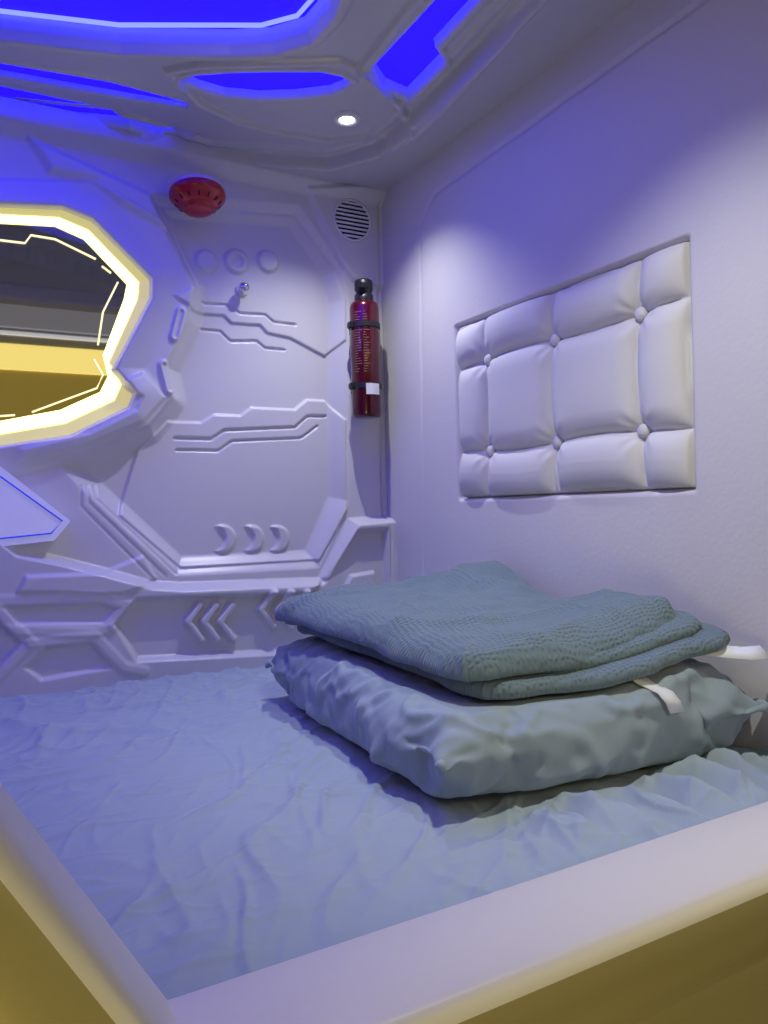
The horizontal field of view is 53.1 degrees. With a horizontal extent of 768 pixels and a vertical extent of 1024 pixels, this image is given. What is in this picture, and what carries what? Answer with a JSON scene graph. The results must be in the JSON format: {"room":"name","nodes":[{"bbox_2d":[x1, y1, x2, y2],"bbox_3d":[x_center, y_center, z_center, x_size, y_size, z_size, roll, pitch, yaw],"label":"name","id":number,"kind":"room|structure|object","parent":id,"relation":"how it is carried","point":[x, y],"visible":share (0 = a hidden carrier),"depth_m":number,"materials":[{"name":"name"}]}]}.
{"room":"capsule hotel pod","nodes":[
{"label":"capsule hotel pod","id":0,"kind":"room"},
{"bbox_2d":[0,96,397,697],"bbox_3d":[-0.869,-0.156,1.145,2.008,1.048,0.084,-2,0,-29],"label":"wall","id":1,"kind":"structure","parent":0,"point":[238,478],"depth_m":1.45,"materials":[{"name":"grey plastic"}]},
{"bbox_2d":[0,467,69,545],"bbox_3d":[-0.631,-0.022,1.268,0.207,0.167,0.042,-2,0,-29],"label":"control plate","id":2,"kind":"object","parent":1,"relation":"attached to","point":[25,517],"visible":1,"depth_m":1.27,"materials":[{"name":"white plastic"}]},
{"bbox_2d":[0,208,148,444],"bbox_3d":[-0.679,-0.313,1.261,0.585,0.414,0.018,-2,0,-29],"label":"wall mirror","id":3,"kind":"object","parent":1,"relation":"attached to","point":[71,301],"visible":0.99,"depth_m":1.33,"materials":[{"name":"clear glass"}]},
{"bbox_2d":[169,173,225,217],"bbox_3d":[-0.347,-0.570,1.410,0.100,0.062,0.136,-2,0,-29],"label":"smoke detector","id":4,"kind":"object","parent":1,"relation":"attached to","point":[196,195],"visible":0.98,"depth_m":1.37,"materials":[{"name":"red plastic"}]},
{"bbox_2d":[235,282,248,296],"bbox_3d":[-0.273,-0.437,1.502,0.027,0.026,0.038,-2,0,-29],"label":"wall fitting","id":5,"kind":"object","parent":1,"relation":"attached to","point":[242,289],"visible":1,"depth_m":1.49,"materials":[{"name":"silver metal"}]},
{"bbox_2d":[333,198,371,241],"bbox_3d":[-0.066,-0.605,1.595,0.088,0.088,0.006,-2,0,-29],"label":"air vent","id":6,"kind":"object","parent":1,"relation":"in","point":[351,218],"visible":1,"depth_m":1.59,"materials":[{"name":"white plastic"}]},
{"bbox_2d":[347,278,381,418],"bbox_3d":[-0.044,-0.332,1.573,0.069,0.282,0.078,-2,0,-29],"label":"fire extinguisher","id":7,"kind":"object","parent":1,"relation":"attached to","point":[365,386],"visible":1,"depth_m":1.54,"materials":[{"name":"red paint"}]},
{"bbox_2d":[0,0,634,189],"bbox_3d":[-0.623,-0.677,0.689,2.018,0.067,1.078,-2,0,-29],"label":"ceiling","id":8,"kind":"structure","parent":0,"point":[489,50],"depth_m":1.20,"materials":[{"name":"grey plastic"}]},
{"bbox_2d":[0,86,118,115],"bbox_3d":[-0.559,-0.695,1.297,0.494,0.004,0.059,-2,0,-29],"label":"ceiling light panel","id":9,"kind":"object","parent":8,"relation":"attached to","point":[4,91],"visible":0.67,"depth_m":1.29,"materials":[{"name":"blue plastic"}]},
{"bbox_2d":[0,64,181,101],"bbox_3d":[-0.534,-0.696,1.210,0.441,0.004,0.054,-2,0,-29],"label":"ceiling light panel","id":10,"kind":"object","parent":8,"relation":"attached to","point":[73,79],"visible":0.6,"depth_m":1.24,"materials":[{"name":"blue plastic"}]},
{"bbox_2d":[0,0,317,28],"bbox_3d":[-0.367,-0.709,1.001,0.654,0.010,0.267,-2,0,-2],"label":"ceiling light panel","id":11,"kind":"object","parent":8,"relation":"attached to","point":[206,14],"visible":1,"depth_m":1.09,"materials":[{"name":"blue plastic"}]},
{"bbox_2d":[194,72,343,89],"bbox_3d":[-0.189,-0.706,1.248,0.262,0.004,0.072,-2,0,0],"label":"ceiling light panel","id":12,"kind":"object","parent":8,"relation":"attached to","point":[267,80],"visible":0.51,"depth_m":1.25,"materials":[{"name":"blue plastic"}]},
{"bbox_2d":[333,110,360,126],"bbox_3d":[-0.066,-0.696,1.361,0.050,0.011,0.050,-2,0,-29],"label":"recessed light","id":13,"kind":"object","parent":8,"relation":"in","point":[346,118],"visible":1,"depth_m":1.35,"materials":[{"name":"white plastic"}]},
{"bbox_2d":[376,0,467,86],"bbox_3d":[0.079,-0.715,1.127,0.089,0.004,0.323,-2,0,-29],"label":"ceiling light panel","id":14,"kind":"object","parent":8,"relation":"attached to","point":[415,49],"visible":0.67,"depth_m":1.18,"materials":[{"name":"blue plastic"}]},
{"bbox_2d":[382,0,767,749],"bbox_3d":[0.271,-0.185,1.178,0.016,1.046,1.069,-2,0,-29],"label":"wall","id":15,"kind":"structure","parent":0,"point":[648,136],"depth_m":1.06,"materials":[{"name":"grey paint"}]},
{"bbox_2d":[456,242,695,497],"bbox_3d":[0.258,-0.183,1.183,0.032,0.310,0.506,-2,0,-29],"label":"panel","id":16,"kind":"object","parent":15,"relation":"attached to","point":[586,386],"visible":1,"depth_m":1.10,"materials":[{"name":"white leather"}]},
{"bbox_3d":[-0.052,0.816,0.134,6.000,0.050,2.900,-2,0,-29],"label":"floor","id":17,"kind":"structure","parent":0,"visible":0},
{"bbox_3d":[-0.610,0.623,0.722,1.998,0.360,0.983,-2,0,-29],"label":"bed base","id":18,"kind":"object","parent":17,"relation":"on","visible":0},
{"bbox_2d":[0,665,767,999],"bbox_3d":[-0.615,0.362,0.723,1.994,0.164,0.983,-2,0,-29],"label":"mattress","id":19,"kind":"object","parent":18,"relation":"on","point":[222,831],"visible":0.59,"depth_m":0.73,"materials":[{"name":"fabric"}]},
{"bbox_2d":[265,636,767,798],"bbox_3d":[0.102,0.223,1.040,0.421,0.113,0.647,-2,0,-29],"label":"pillow","id":20,"kind":"object","parent":19,"relation":"on","point":[449,744],"visible":0.56,"depth_m":0.80,"materials":[{"name":"fabric"}]},
{"bbox_2d":[275,560,767,699],"bbox_3d":[0.123,0.137,1.026,0.390,0.109,0.605,-2,0,-29],"label":"folded blanket","id":21,"kind":"object","parent":20,"relation":"on","point":[480,630],"visible":1,"depth_m":0.88,"materials":[{"name":"teal fabric"}]},
{"bbox_3d":[-0.775,0.042,-0.067,0.980,1.538,0.040,-2,0,-29],"label":"wall","id":22,"kind":"structure","parent":0,"visible":0},
{"bbox_2d":[0,783,767,1023],"bbox_3d":[0.112,-0.185,0.507,1.190,1.220,0.108,-2,0,-29],"label":"trim","id":23,"kind":"structure","parent":22,"relation":"attached to","point":[672,928],"depth_m":0.46,"materials":[{"name":"beige plastic"}]}
]}

